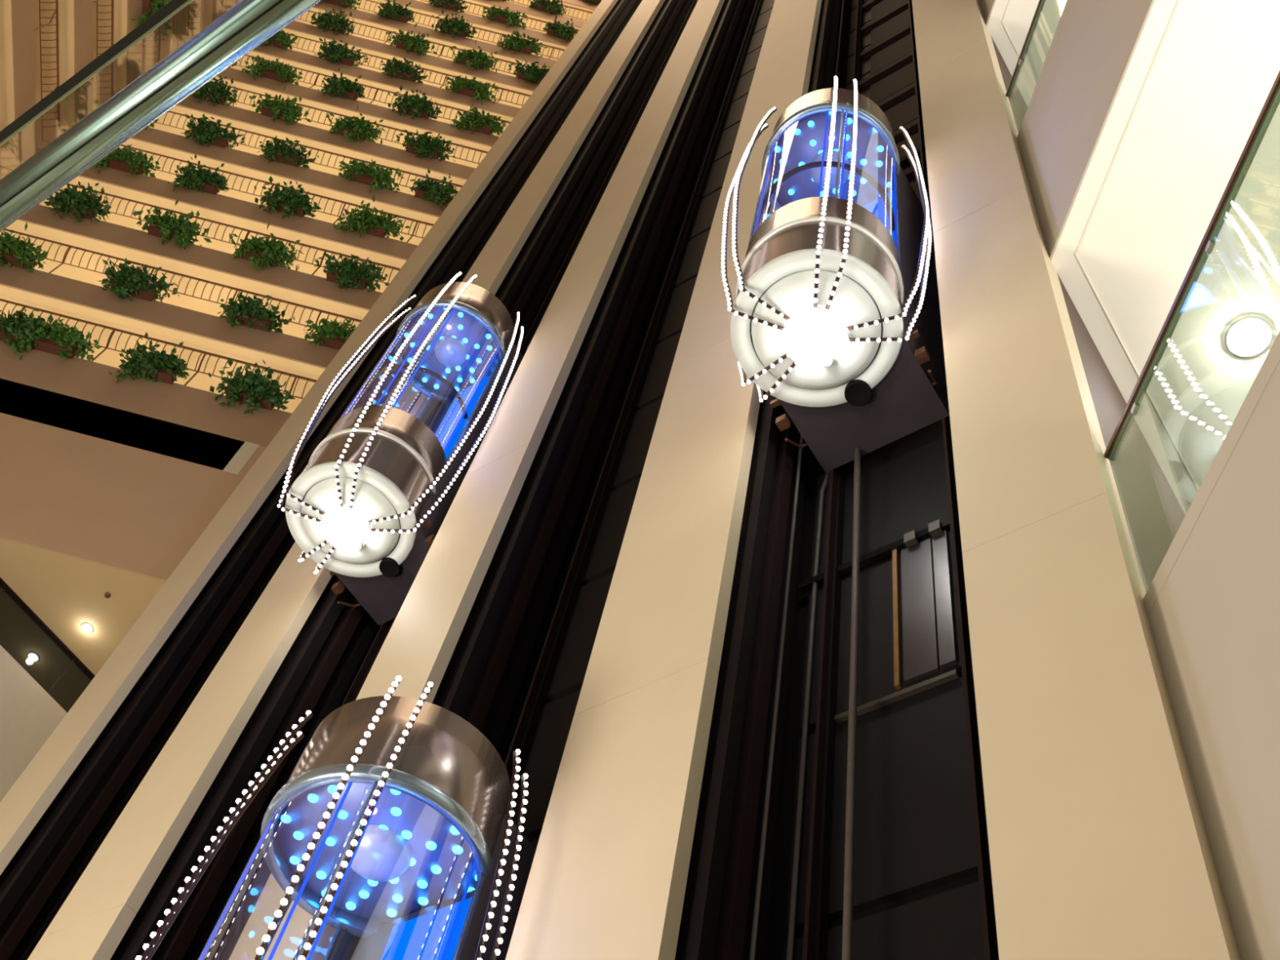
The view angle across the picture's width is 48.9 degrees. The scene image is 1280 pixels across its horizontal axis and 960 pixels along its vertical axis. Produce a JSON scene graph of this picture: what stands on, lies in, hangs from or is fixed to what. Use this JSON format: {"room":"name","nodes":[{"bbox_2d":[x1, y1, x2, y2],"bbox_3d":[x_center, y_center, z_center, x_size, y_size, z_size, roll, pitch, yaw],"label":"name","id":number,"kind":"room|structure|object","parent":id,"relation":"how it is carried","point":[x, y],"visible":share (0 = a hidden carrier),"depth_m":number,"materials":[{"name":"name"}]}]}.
{"room":"hotel atrium","nodes":[
{"label":"hotel atrium","id":0,"kind":"room"},
{"bbox_2d":[0,644,66,802],"bbox_3d":[-11.494,7.511,15.105,0.400,17.820,11.031,-26,-67,23],"label":"wall","id":1,"kind":"structure","parent":0,"point":[29,715],"depth_m":22.26,"materials":[{"name":"paint"}]},
{"bbox_2d":[0,577,94,712],"bbox_3d":[-9.982,2.641,22.968,0.100,0.918,11.031,-26,-67,23],"label":"window","id":2,"kind":"structure","parent":1,"relation":"in","point":[24,635],"depth_m":23.07,"materials":[{"name":"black glass"}]},
{"bbox_2d":[0,538,164,675],"bbox_3d":[-8.963,3.704,24.096,5.724,0.200,5.674,15,-58,1],"label":"ceiling","id":3,"kind":"structure","parent":0,"point":[66,593],"depth_m":22.90,"materials":[{"name":"paint"}]},
{"bbox_2d":[80,622,93,633],"bbox_3d":[-9.142,2.451,23.243,0.212,0.015,0.212,15,-58,1],"label":"recessed light","id":4,"kind":"object","parent":3,"relation":"in","point":[86,628],"visible":1,"depth_m":23.24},
{"bbox_2d":[991,35,1185,591],"bbox_3d":[9.007,-8.971,32.476,0.728,70.000,9.120,-26,-67,23],"label":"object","id":5,"kind":"structure","parent":0,"point":[1153,514],"depth_m":11.76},
{"bbox_3d":[-4.939,3.156,0.734,44.000,0.200,44.000,15,-58,1],"label":"floor","id":6,"kind":"structure","parent":0,"visible":0},
{"bbox_2d":[0,0,321,231],"bbox_3d":[-0.227,-0.132,0.431,3.400,4.000,0.085,-26,-67,23],"label":"glass balustrade","id":7,"kind":"object","parent":6,"relation":"on","point":[248,24],"visible":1,"depth_m":1.57,"materials":[{"name":"glass"}]},
{"bbox_2d":[0,0,1241,959],"bbox_3d":[2.093,-7.821,32.925,13.478,67.600,4.500,-26,-67,23],"label":"shaft","id":8,"kind":"object","parent":6,"relation":"on","point":[634,585],"visible":0.92,"depth_m":12.80,"materials":[{"name":"paint"}]},
{"bbox_2d":[135,675,536,959],"bbox_3d":[-1.957,3.628,7.938,2.112,5.468,2.294,-26,-67,23],"label":"elevator","id":9,"kind":"object","parent":8,"relation":"attached to","point":[392,828],"visible":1,"depth_m":9.38,"materials":[{"name":"glass"}]},
{"bbox_2d":[280,814,291,822],"bbox_3d":[-2.384,2.282,9.462,0.072,0.013,0.072,15,-58,1],"label":"light","id":10,"kind":"object","parent":9,"relation":"attached to","point":[284,818],"depth_m":9.45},
{"bbox_2d":[289,856,299,864],"bbox_3d":[-2.373,2.617,9.662,0.072,0.013,0.072,15,-58,1],"label":"light","id":11,"kind":"object","parent":9,"relation":"attached to","point":[293,860],"depth_m":9.66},
{"bbox_2d":[293,831,303,839],"bbox_3d":[-2.316,2.412,9.529,0.072,0.013,0.072,15,-58,1],"label":"light","id":12,"kind":"object","parent":9,"relation":"attached to","point":[297,835],"depth_m":9.52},
{"bbox_2d":[307,793,318,802],"bbox_3d":[-2.170,2.112,9.323,0.072,0.013,0.072,15,-58,1],"label":"light","id":13,"kind":"object","parent":9,"relation":"attached to","point":[312,797],"depth_m":9.32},
{"bbox_2d":[315,871,326,879],"bbox_3d":[-2.200,2.728,9.700,0.072,0.013,0.072,15,-58,1],"label":"light","id":14,"kind":"object","parent":9,"relation":"attached to","point":[319,874],"depth_m":9.69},
{"bbox_2d":[325,837,335,845],"bbox_3d":[-2.096,2.450,9.514,0.072,0.013,0.072,15,-58,1],"label":"light","id":15,"kind":"object","parent":9,"relation":"attached to","point":[330,841],"depth_m":9.51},
{"bbox_2d":[328,785,337,794],"bbox_3d":[-2.021,2.040,9.254,0.072,0.013,0.072,15,-58,1],"label":"light","id":16,"kind":"object","parent":9,"relation":"attached to","point":[332,789],"depth_m":9.25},
{"bbox_2d":[337,810,347,818],"bbox_3d":[-1.983,2.231,9.364,0.072,0.013,0.072,15,-58,1],"label":"light","id":17,"kind":"object","parent":9,"relation":"attached to","point":[342,814],"depth_m":9.36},
{"bbox_2d":[346,902,355,910],"bbox_3d":[-2.021,2.978,9.820,0.072,0.013,0.072,15,-58,1],"label":"light","id":18,"kind":"object","parent":9,"relation":"attached to","point":[349,905],"depth_m":9.81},
{"bbox_2d":[359,890,368,898],"bbox_3d":[-1.913,2.873,9.738,0.072,0.013,0.072,15,-58,1],"label":"light","id":19,"kind":"object","parent":9,"relation":"attached to","point":[362,894],"depth_m":9.73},
{"bbox_2d":[344,824,412,881],"bbox_3d":[-1.778,2.546,9.428,0.470,0.170,0.470,15,-58,1],"label":"dome light","id":20,"kind":"object","parent":9,"relation":"attached to","point":[384,853],"depth_m":9.36,"materials":[{"name":"glass"}]},
{"bbox_2d":[386,908,396,916],"bbox_3d":[-1.732,3.018,9.795,0.072,0.013,0.072,15,-58,1],"label":"light","id":21,"kind":"object","parent":9,"relation":"on","point":[390,912],"depth_m":9.79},
{"bbox_2d":[390,788,400,795],"bbox_3d":[-1.594,2.027,9.174,0.072,0.013,0.072,15,-58,1],"label":"light","id":22,"kind":"object","parent":9,"relation":"attached to","point":[393,792],"depth_m":9.18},
{"bbox_2d":[391,807,401,816],"bbox_3d":[-1.610,2.189,9.275,0.072,0.013,0.072,15,-58,1],"label":"light","id":23,"kind":"object","parent":9,"relation":"attached to","point":[395,811],"depth_m":9.27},
{"bbox_2d":[392,894,402,902],"bbox_3d":[-1.674,2.892,9.710,0.072,0.013,0.072,15,-58,1],"label":"light","id":24,"kind":"object","parent":9,"relation":"on","point":[396,898],"depth_m":9.71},
{"bbox_2d":[401,830,412,839],"bbox_3d":[-1.556,2.367,9.373,0.072,0.013,0.072,15,-58,1],"label":"light","id":25,"kind":"object","parent":9,"relation":"on","point":[406,834],"depth_m":9.37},
{"bbox_2d":[417,880,427,888],"bbox_3d":[-1.487,2.762,9.599,0.072,0.013,0.072,15,-58,1],"label":"light","id":26,"kind":"object","parent":9,"relation":"on","point":[420,883],"depth_m":9.59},
{"bbox_2d":[417,897,428,905],"bbox_3d":[-1.495,2.904,9.686,0.072,0.013,0.072,15,-58,1],"label":"light","id":27,"kind":"object","parent":9,"relation":"on","point":[421,900],"depth_m":9.68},
{"bbox_2d":[426,841,436,849],"bbox_3d":[-1.395,2.445,9.393,0.072,0.013,0.072,15,-58,1],"label":"light","id":28,"kind":"object","parent":9,"relation":"attached to","point":[429,845],"depth_m":9.39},
{"bbox_2d":[431,865,441,874],"bbox_3d":[-1.378,2.636,9.505,0.072,0.013,0.072,15,-58,1],"label":"light","id":29,"kind":"object","parent":9,"relation":"on","point":[435,869],"depth_m":9.50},
{"bbox_2d":[449,826,459,835],"bbox_3d":[-1.220,2.317,9.286,0.072,0.013,0.072,15,-58,1],"label":"light","id":30,"kind":"object","parent":9,"relation":"attached to","point":[453,831],"depth_m":9.29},
{"bbox_2d":[452,845,462,853],"bbox_3d":[-1.217,2.469,9.377,0.072,0.013,0.072,15,-58,1],"label":"light","id":31,"kind":"object","parent":9,"relation":"attached to","point":[455,849],"depth_m":9.37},
{"bbox_2d":[277,271,523,625],"bbox_3d":[-2.838,-0.680,18.160,2.112,5.468,2.294,-26,-67,23],"label":"elevator","id":32,"kind":"object","parent":8,"relation":"attached to","point":[371,501],"visible":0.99,"depth_m":16.47,"materials":[{"name":"glass"}]},
{"bbox_2d":[301,476,399,564],"bbox_3d":[-3.291,0.489,15.919,1.160,0.155,1.160,15,-58,1],"label":"light","id":33,"kind":"object","parent":32,"relation":"on","point":[371,500],"depth_m":15.82,"materials":[{"name":"paint"}]},
{"bbox_2d":[435,336,467,367],"bbox_3d":[-2.659,-1.761,19.650,0.470,0.170,0.470,15,-58,1],"label":"dome light","id":34,"kind":"object","parent":32,"relation":"attached to","point":[450,351],"depth_m":19.60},
{"bbox_2d":[721,75,949,472],"bbox_3d":[2.015,-2.477,14.737,2.112,5.468,2.294,-26,-67,23],"label":"elevator","id":35,"kind":"object","parent":8,"relation":"attached to","point":[836,311],"visible":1,"depth_m":12.86,"materials":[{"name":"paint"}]},
{"bbox_2d":[751,269,881,389],"bbox_3d":[1.562,-1.308,12.496,1.160,0.155,1.160,15,-58,1],"label":"light","id":36,"kind":"object","parent":35,"relation":"on","point":[790,292],"depth_m":12.43,"materials":[{"name":"glass"}]},
{"bbox_2d":[809,149,850,189],"bbox_3d":[2.194,-3.558,16.227,0.470,0.170,0.470,15,-58,1],"label":"dome light","id":37,"kind":"object","parent":35,"relation":"attached to","point":[815,155],"depth_m":16.21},
{"bbox_2d":[841,447,860,959],"bbox_3d":[1.091,3.084,7.540,0.078,13.120,0.078,15,-58,1],"label":"rail","id":38,"kind":"object","parent":35,"relation":"hanging from","point":[847,922],"visible":1,"depth_m":9.72,"materials":[{"name":"metal"}]},
{"bbox_3d":[-13.995,-21.608,29.934,0.300,72.000,32.000,15,-58,1],"label":"wall","id":39,"kind":"structure","parent":0,"visible":0},
{"bbox_2d":[0,412,242,581],"bbox_3d":[-13.153,-0.724,23.947,11.950,3.271,0.040,15,-58,1],"label":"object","id":40,"kind":"structure","parent":39,"relation":"attached to","point":[65,492],"depth_m":23.91,"materials":[{"name":"paint"}]},
{"bbox_2d":[222,441,259,474],"bbox_3d":[-7.306,-0.287,25.772,0.280,1.056,0.310,15,-58,1],"label":"trim","id":41,"kind":"structure","parent":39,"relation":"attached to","point":[246,451],"depth_m":25.68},
{"bbox_3d":[-8.846,-12.418,48.122,14.200,49.088,0.300,15,-58,1],"label":"wall","id":42,"kind":"structure","parent":0,"visible":0},
{"bbox_2d":[0,378,244,470],"bbox_3d":[-12.314,-0.959,26.116,13.400,1.286,1.590,15,-58,1],"label":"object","id":43,"kind":"structure","parent":42,"relation":"attached to","point":[15,384],"depth_m":26.39,"materials":[{"name":"black"}]},
{"bbox_2d":[0,298,316,470],"bbox_3d":[-9.314,-12.726,20.816,13.450,2.664,29.000,15,-58,1],"label":"balcony","id":44,"kind":"object","parent":42,"relation":"attached to","point":[91,381],"visible":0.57,"depth_m":26.63,"materials":[{"name":"paint"}]},
{"bbox_2d":[0,306,55,351],"bbox_3d":[-12.168,-2.941,27.437,1.687,1.370,0.932,15,-58,1],"label":"planter","id":45,"kind":"object","parent":44,"relation":"hanging from","point":[5,322],"visible":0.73,"depth_m":27.24,"materials":[{"name":"green plant"}]},
{"bbox_2d":[3,311,101,360],"bbox_3d":[-11.472,-2.644,27.313,1.737,1.361,0.887,24,-58,-5],"label":"planter","id":46,"kind":"object","parent":44,"relation":"hanging from","point":[62,343],"visible":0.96,"depth_m":27.24,"materials":[{"name":"green plant"}]},
{"bbox_2d":[108,332,189,384],"bbox_3d":[-9.471,-2.187,27.217,1.384,1.283,1.012,15,-58,1],"label":"planter","id":47,"kind":"object","parent":44,"relation":"hanging from","point":[156,366],"visible":1,"depth_m":27.18,"materials":[{"name":"green plant"}]},
{"bbox_2d":[208,358,295,414],"bbox_3d":[-7.484,-1.744,27.346,1.612,1.476,1.058,15,-58,1],"label":"planter","id":48,"kind":"object","parent":44,"relation":"hanging from","point":[253,389],"visible":0.98,"depth_m":27.16,"materials":[{"name":"green plant"}]},
{"bbox_2d":[0,228,361,413],"bbox_3d":[-8.865,-14.322,23.463,13.450,2.250,29.000,15,-58,1],"label":"balcony","id":49,"kind":"object","parent":42,"relation":"attached to","point":[42,290],"visible":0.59,"depth_m":29.30,"materials":[{"name":"paint"}]},
{"bbox_2d":[0,222,50,273],"bbox_3d":[-13.364,-4.837,29.756,1.719,1.321,1.031,15,-58,1],"label":"planter","id":50,"kind":"object","parent":49,"relation":"hanging from","point":[13,251],"visible":0.99,"depth_m":29.74,"materials":[{"name":"green plant"}]},
{"bbox_2d":[97,257,179,302],"bbox_3d":[-10.713,-4.186,29.892,1.819,1.400,0.940,15,-58,1],"label":"planter","id":51,"kind":"object","parent":49,"relation":"hanging from","point":[132,282],"visible":0.99,"depth_m":29.73,"materials":[{"name":"green plant"}]},
{"bbox_2d":[217,289,294,333],"bbox_3d":[-8.131,-3.495,29.860,1.687,1.370,0.932,15,-58,1],"label":"planter","id":52,"kind":"object","parent":49,"relation":"hanging from","point":[250,313],"visible":0.99,"depth_m":29.67,"materials":[{"name":"green plant"}]},
{"bbox_2d":[303,316,359,350],"bbox_3d":[-6.293,-2.903,29.719,1.737,1.361,0.887,5,-59,7],"label":"planter","id":53,"kind":"object","parent":49,"relation":"hanging from","point":[330,334],"visible":0.59,"depth_m":29.66,"materials":[{"name":"green plant"}]},
{"bbox_2d":[0,165,400,341],"bbox_3d":[-8.442,-15.828,25.958,13.450,2.250,29.000,15,-58,1],"label":"balcony","id":54,"kind":"object","parent":42,"relation":"attached to","point":[102,237],"visible":0.4,"depth_m":31.80,"materials":[{"name":"paint"}]},
{"bbox_2d":[43,181,111,222],"bbox_3d":[-12.958,-6.374,32.398,1.612,1.476,1.058,15,-58,1],"label":"planter","id":55,"kind":"object","parent":54,"relation":"hanging from","point":[68,201],"visible":0.98,"depth_m":32.21,"materials":[{"name":"green plant"}]},
{"bbox_2d":[132,198,212,248],"bbox_3d":[-10.847,-5.696,32.331,1.568,1.463,1.290,-9,-61,15],"label":"planter","id":56,"kind":"object","parent":54,"relation":"hanging from","point":[180,230],"visible":0.99,"depth_m":32.21,"materials":[{"name":"green plant"}]},
{"bbox_2d":[229,221,302,271],"bbox_3d":[-8.611,-5.221,32.193,1.719,1.321,1.031,15,-58,1],"label":"planter","id":57,"kind":"object","parent":54,"relation":"hanging from","point":[273,253],"visible":1,"depth_m":32.16,"materials":[{"name":"green plant"}]},
{"bbox_2d":[314,253,388,292],"bbox_3d":[-6.641,-4.747,32.339,1.819,1.400,0.940,15,-58,1],"label":"planter","id":58,"kind":"object","parent":54,"relation":"hanging from","point":[348,273],"visible":0.99,"depth_m":32.17,"materials":[{"name":"green plant"}]},
{"bbox_2d":[164,444,266,582],"bbox_3d":[-6.666,0.777,24.381,1.650,4.336,0.300,15,-58,1],"label":"trim","id":59,"kind":"structure","parent":42,"relation":"attached to","point":[260,451],"depth_m":25.01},
{"bbox_2d":[0,0,433,293],"bbox_3d":[-8.019,-17.333,28.454,13.450,2.250,29.000,15,-58,1],"label":"balcony","id":60,"kind":"object","parent":42,"relation":"attached to","point":[17,59],"visible":0.46,"depth_m":34.17,"materials":[{"name":"paint"}]},
{"bbox_2d":[93,144,160,177],"bbox_3d":[-12.857,-7.831,34.811,1.737,1.361,0.887,24,-58,-5],"label":"planter","id":61,"kind":"object","parent":60,"relation":"hanging from","point":[132,162],"visible":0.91,"depth_m":34.74,"materials":[{"name":"green plant"}]},
{"bbox_2d":[166,153,229,195],"bbox_3d":[-10.885,-7.381,34.715,1.384,1.283,1.012,15,-58,1],"label":"planter","id":62,"kind":"object","parent":60,"relation":"hanging from","point":[202,180],"visible":0.98,"depth_m":34.68,"materials":[{"name":"green plant"}]},
{"bbox_2d":[254,175,322,218],"bbox_3d":[-8.669,-6.879,34.842,1.612,1.476,1.058,15,-58,1],"label":"planter","id":63,"kind":"object","parent":60,"relation":"hanging from","point":[291,202],"visible":0.99,"depth_m":34.65,"materials":[{"name":"green plant"}]},
{"bbox_2d":[333,195,409,240],"bbox_3d":[-6.662,-6.227,34.776,1.569,1.463,1.287,38,-60,-13],"label":"planter","id":64,"kind":"object","parent":60,"relation":"hanging from","point":[368,223],"visible":0.99,"depth_m":34.65,"materials":[{"name":"green plant"}]},
{"bbox_2d":[33,0,462,244],"bbox_3d":[-7.596,-18.838,30.950,13.450,2.250,29.000,15,-58,1],"label":"balcony","id":65,"kind":"object","parent":42,"relation":"attached to","point":[75,16],"visible":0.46,"depth_m":36.65,"materials":[{"name":"paint"}]},
{"bbox_2d":[181,113,245,148],"bbox_3d":[-11.392,-9.206,37.406,1.819,1.400,0.940,15,-58,1],"label":"planter","id":66,"kind":"object","parent":65,"relation":"hanging from","point":[203,132],"visible":1,"depth_m":37.24,"materials":[{"name":"green plant"}]},
{"bbox_2d":[257,134,319,168],"bbox_3d":[-9.340,-8.652,37.380,1.687,1.370,0.932,15,-58,1],"label":"planter","id":67,"kind":"object","parent":65,"relation":"hanging from","point":[281,152],"visible":0.99,"depth_m":37.19,"materials":[{"name":"green plant"}]},
{"bbox_2d":[337,159,404,192],"bbox_3d":[-7.188,-7.979,37.236,1.737,1.361,0.887,5,-59,7],"label":"planter","id":68,"kind":"object","parent":65,"relation":"hanging from","point":[359,172],"visible":1,"depth_m":37.17,"materials":[{"name":"green plant"}]},
{"bbox_2d":[409,168,457,210],"bbox_3d":[-5.450,-7.589,37.144,1.384,1.283,1.012,15,-58,1],"label":"planter","id":69,"kind":"object","parent":65,"relation":"hanging from","point":[426,189],"visible":0.98,"depth_m":37.10,"materials":[{"name":"green plant"}]},
{"bbox_2d":[93,0,488,204],"bbox_3d":[-7.173,-20.344,33.446,13.450,2.250,29.000,15,-58,1],"label":"balcony","id":70,"kind":"object","parent":42,"relation":"attached to","point":[128,66],"visible":0.31,"depth_m":39.16,"materials":[{"name":"paint"}]},
{"bbox_2d":[131,0,172,43],"bbox_3d":[-13.487,-13.135,38.667,1.133,1.739,2.219,5,-59,7],"label":"planter","id":71,"kind":"object","parent":70,"relation":"hanging from","point":[149,7],"visible":0.52,"depth_m":38.71,"materials":[{"name":"green plant"}]},
{"bbox_2d":[190,75,237,106],"bbox_3d":[-12.161,-11.012,39.892,1.612,1.476,1.058,15,-58,1],"label":"planter","id":72,"kind":"object","parent":70,"relation":"hanging from","point":[214,92],"visible":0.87,"depth_m":39.70,"materials":[{"name":"green plant"}]},
{"bbox_2d":[248,85,311,124],"bbox_3d":[-10.280,-10.393,39.828,1.568,1.463,1.290,-9,-61,15],"label":"planter","id":73,"kind":"object","parent":70,"relation":"hanging from","point":[275,108],"visible":1,"depth_m":39.70,"materials":[{"name":"green plant"}]},
{"bbox_2d":[326,105,385,144],"bbox_3d":[-8.058,-9.922,39.691,1.719,1.321,1.031,15,-58,1],"label":"planter","id":74,"kind":"object","parent":70,"relation":"hanging from","point":[362,129],"visible":0.99,"depth_m":39.65,"materials":[{"name":"green plant"}]},
{"bbox_2d":[395,129,455,161],"bbox_3d":[-6.074,-9.444,39.836,1.819,1.400,0.940,15,-58,1],"label":"planter","id":75,"kind":"object","parent":70,"relation":"hanging from","point":[422,146],"visible":0.99,"depth_m":39.67,"materials":[{"name":"green plant"}]},
{"bbox_2d":[142,0,511,168],"bbox_3d":[-6.749,-21.849,35.942,13.450,2.250,29.000,15,-58,1],"label":"balcony","id":76,"kind":"object","parent":42,"relation":"attached to","point":[176,37],"visible":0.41,"depth_m":41.71,"materials":[{"name":"paint"}]},
{"bbox_2d":[241,54,302,84],"bbox_3d":[-11.101,-12.221,42.292,1.737,1.361,0.887,24,-58,-5],"label":"planter","id":77,"kind":"object","parent":76,"relation":"hanging from","point":[282,73],"visible":1,"depth_m":42.22,"materials":[{"name":"green plant"}]},
{"bbox_2d":[316,67,365,100],"bbox_3d":[-8.943,-11.722,42.194,1.384,1.283,1.012,15,-58,1],"label":"planter","id":78,"kind":"object","parent":76,"relation":"hanging from","point":[345,89],"visible":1,"depth_m":42.15,"materials":[{"name":"green plant"}]},
{"bbox_2d":[387,84,442,119],"bbox_3d":[-6.726,-11.220,42.320,1.612,1.476,1.058,15,-58,1],"label":"planter","id":79,"kind":"object","parent":76,"relation":"hanging from","point":[414,105],"visible":1,"depth_m":42.13,"materials":[{"name":"green plant"}]},
{"bbox_2d":[449,98,506,135],"bbox_3d":[-4.834,-10.598,42.256,1.569,1.463,1.287,38,-60,-13],"label":"planter","id":80,"kind":"object","parent":76,"relation":"hanging from","point":[472,122],"visible":1,"depth_m":42.13,"materials":[{"name":"green plant"}]},
{"bbox_2d":[186,0,530,136],"bbox_3d":[-6.326,-23.354,38.438,13.450,2.250,29.000,15,-58,1],"label":"balcony","id":81,"kind":"object","parent":42,"relation":"attached to","point":[212,10],"visible":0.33,"depth_m":44.21,"materials":[{"name":"concrete"}]},
{"bbox_2d":[259,29,297,50],"bbox_3d":[-11.742,-14.106,44.743,1.719,1.321,1.031,15,-58,1],"label":"planter","id":82,"kind":"object","parent":81,"relation":"hanging from","point":[277,40],"visible":0.53,"depth_m":44.68,"materials":[{"name":"green plant"}]},
{"bbox_2d":[313,37,368,66],"bbox_3d":[-9.564,-13.577,44.886,1.819,1.400,0.940,15,-58,1],"label":"planter","id":83,"kind":"object","parent":81,"relation":"hanging from","point":[335,53],"visible":0.98,"depth_m":44.71,"materials":[{"name":"green plant"}]},
{"bbox_2d":[379,56,431,83],"bbox_3d":[-7.483,-13.016,44.860,1.687,1.370,0.932,15,-58,1],"label":"planter","id":84,"kind":"object","parent":81,"relation":"hanging from","point":[398,69],"visible":0.98,"depth_m":44.67,"materials":[{"name":"green plant"}]},
{"bbox_2d":[444,75,498,102],"bbox_3d":[-5.388,-12.357,44.716,1.737,1.361,0.887,5,-59,7],"label":"planter","id":85,"kind":"object","parent":81,"relation":"hanging from","point":[461,86],"visible":0.98,"depth_m":44.65,"materials":[{"name":"green plant"}]},
{"bbox_2d":[225,0,538,108],"bbox_3d":[-5.903,-24.860,40.934,13.450,2.250,29.000,15,-58,1],"label":"balcony","id":86,"kind":"object","parent":42,"relation":"attached to","point":[295,28],"visible":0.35,"depth_m":46.72,"materials":[{"name":"concrete"}]},
{"bbox_2d":[310,8,355,35],"bbox_3d":[-10.348,-15.387,47.372,1.612,1.476,1.058,15,-58,1],"label":"planter","id":87,"kind":"object","parent":86,"relation":"hanging from","point":[328,21],"visible":0.99,"depth_m":47.18,"materials":[{"name":"green plant"}]},
{"bbox_2d":[386,22,437,55],"bbox_3d":[-7.764,-14.586,47.299,1.568,1.463,1.290,-9,-61,15],"label":"planter","id":88,"kind":"object","parent":86,"relation":"hanging from","point":[417,45],"visible":0.98,"depth_m":47.17,"materials":[{"name":"green plant"}]},
{"bbox_2d":[450,39,499,72],"bbox_3d":[-5.571,-14.123,47.162,1.719,1.321,1.031,15,-58,1],"label":"planter","id":89,"kind":"object","parent":86,"relation":"hanging from","point":[479,60],"visible":1,"depth_m":47.11,"materials":[{"name":"green plant"}]},
{"bbox_2d":[507,59,550,84],"bbox_3d":[-3.587,-13.645,47.307,1.819,1.400,0.940,15,-58,1],"label":"planter","id":90,"kind":"object","parent":86,"relation":"hanging from","point":[531,73],"visible":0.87,"depth_m":47.12,"materials":[{"name":"green plant"}]},
{"bbox_2d":[294,0,564,76],"bbox_3d":[-5.480,-26.365,43.429,13.450,2.250,29.000,15,-58,1],"label":"balcony","id":91,"kind":"object","parent":42,"relation":"attached to","point":[359,16],"visible":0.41,"depth_m":49.25,"materials":[{"name":"concrete"}]},
{"bbox_2d":[320,0,360,9],"bbox_3d":[-10.848,-17.000,49.793,1.737,1.361,0.887,24,-58,-5],"label":"planter","id":92,"kind":"object","parent":91,"relation":"hanging from","point":[344,3],"visible":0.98,"depth_m":49.71,"materials":[{"name":"green plant"}]},
{"bbox_2d":[374,0,414,22],"bbox_3d":[-8.662,-16.494,49.695,1.384,1.283,1.012,15,-58,1],"label":"planter","id":93,"kind":"object","parent":91,"relation":"hanging from","point":[397,13],"visible":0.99,"depth_m":49.65,"materials":[{"name":"green plant"}]},
{"bbox_2d":[431,8,477,38],"bbox_3d":[-6.532,-16.014,49.822,1.612,1.476,1.058,15,-58,1],"label":"planter","id":94,"kind":"object","parent":91,"relation":"hanging from","point":[453,26],"visible":0.98,"depth_m":49.62,"materials":[{"name":"green plant"}]},
{"bbox_2d":[496,24,547,57],"bbox_3d":[-4.224,-15.285,49.753,1.569,1.463,1.287,38,-60,-13],"label":"planter","id":95,"kind":"object","parent":91,"relation":"hanging from","point":[514,43],"visible":0.98,"depth_m":49.62,"materials":[{"name":"green plant"}]},
{"bbox_2d":[352,0,579,60],"bbox_3d":[-5.057,-27.870,45.925,13.450,2.250,29.000,15,-58,1],"label":"balcony","id":96,"kind":"object","parent":42,"relation":"attached to","point":[415,6],"visible":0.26,"depth_m":51.70,"materials":[{"name":"concrete"}]},
{"bbox_2d":[426,0,471,12],"bbox_3d":[-7.102,-17.762,52.359,1.687,1.370,0.932,15,-58,1],"label":"planter","id":97,"kind":"object","parent":96,"relation":"hanging from","point":[454,5],"visible":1,"depth_m":52.15,"materials":[{"name":"green plant"}]},
{"bbox_2d":[482,5,528,27],"bbox_3d":[-5.050,-17.114,52.217,1.737,1.361,0.887,5,-59,7],"label":"planter","id":98,"kind":"object","parent":96,"relation":"hanging from","point":[499,15],"visible":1,"depth_m":52.15,"materials":[{"name":"green plant"}]},
{"bbox_2d":[542,15,577,42],"bbox_3d":[-2.954,-16.632,52.120,1.384,1.283,1.012,15,-58,1],"label":"planter","id":99,"kind":"object","parent":96,"relation":"hanging from","point":[557,29],"visible":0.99,"depth_m":52.07,"materials":[{"name":"green plant"}]},
{"bbox_2d":[416,0,592,38],"bbox_3d":[-4.634,-29.375,48.421,13.450,2.250,29.000,15,-58,1],"label":"balcony","id":100,"kind":"object","parent":42,"relation":"attached to","point":[534,13],"visible":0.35,"depth_m":54.18,"materials":[{"name":"concrete"}]},
{"bbox_2d":[528,0,567,15],"bbox_3d":[-3.664,-18.487,54.815,1.687,1.370,0.932,15,-58,1],"label":"planter","id":101,"kind":"object","parent":100,"relation":"hanging from","point":[552,7],"visible":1,"depth_m":54.61,"materials":[{"name":"green plant"}]},
{"bbox_2d":[506,0,598,21],"bbox_3d":[-4.211,-30.881,50.917,13.450,2.250,29.000,15,-58,1],"label":"balcony","id":102,"kind":"object","parent":42,"relation":"attached to","point":[579,4],"visible":0.02,"depth_m":56.62,"materials":[{"name":"concrete"}]},
{"bbox_3d":[14.211,-16.934,27.971,0.300,72.000,26.000,15,-58,1],"label":"wall","id":103,"kind":"structure","parent":0,"visible":0},
{"bbox_2d":[978,0,1066,106],"bbox_3d":[9.437,-11.545,20.077,6.036,5.381,22.446,15,-58,1],"label":"gallery","id":104,"kind":"object","parent":103,"relation":"attached to","point":[1008,22],"visible":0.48,"depth_m":20.60,"materials":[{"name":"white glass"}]},
{"bbox_2d":[1005,0,1279,515],"bbox_3d":[8.139,-6.927,12.420,6.036,5.396,22.446,15,-58,1],"label":"gallery","id":105,"kind":"object","parent":103,"relation":"attached to","point":[1140,116],"visible":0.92,"depth_m":12.73,"materials":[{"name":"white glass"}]},
{"bbox_2d":[1224,315,1273,358],"bbox_3d":[5.641,-1.321,13.029,0.425,0.015,0.425,15,-58,1],"label":"recessed light","id":106,"kind":"object","parent":105,"relation":"attached to","point":[1247,337],"visible":1,"depth_m":13.03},
{"bbox_2d":[1103,70,1279,959],"bbox_3d":[6.844,-2.318,4.779,6.036,5.390,22.446,15,-58,1],"label":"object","id":107,"kind":"object","parent":103,"relation":"attached to","point":[1211,603],"visible":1,"depth_m":7.10,"materials":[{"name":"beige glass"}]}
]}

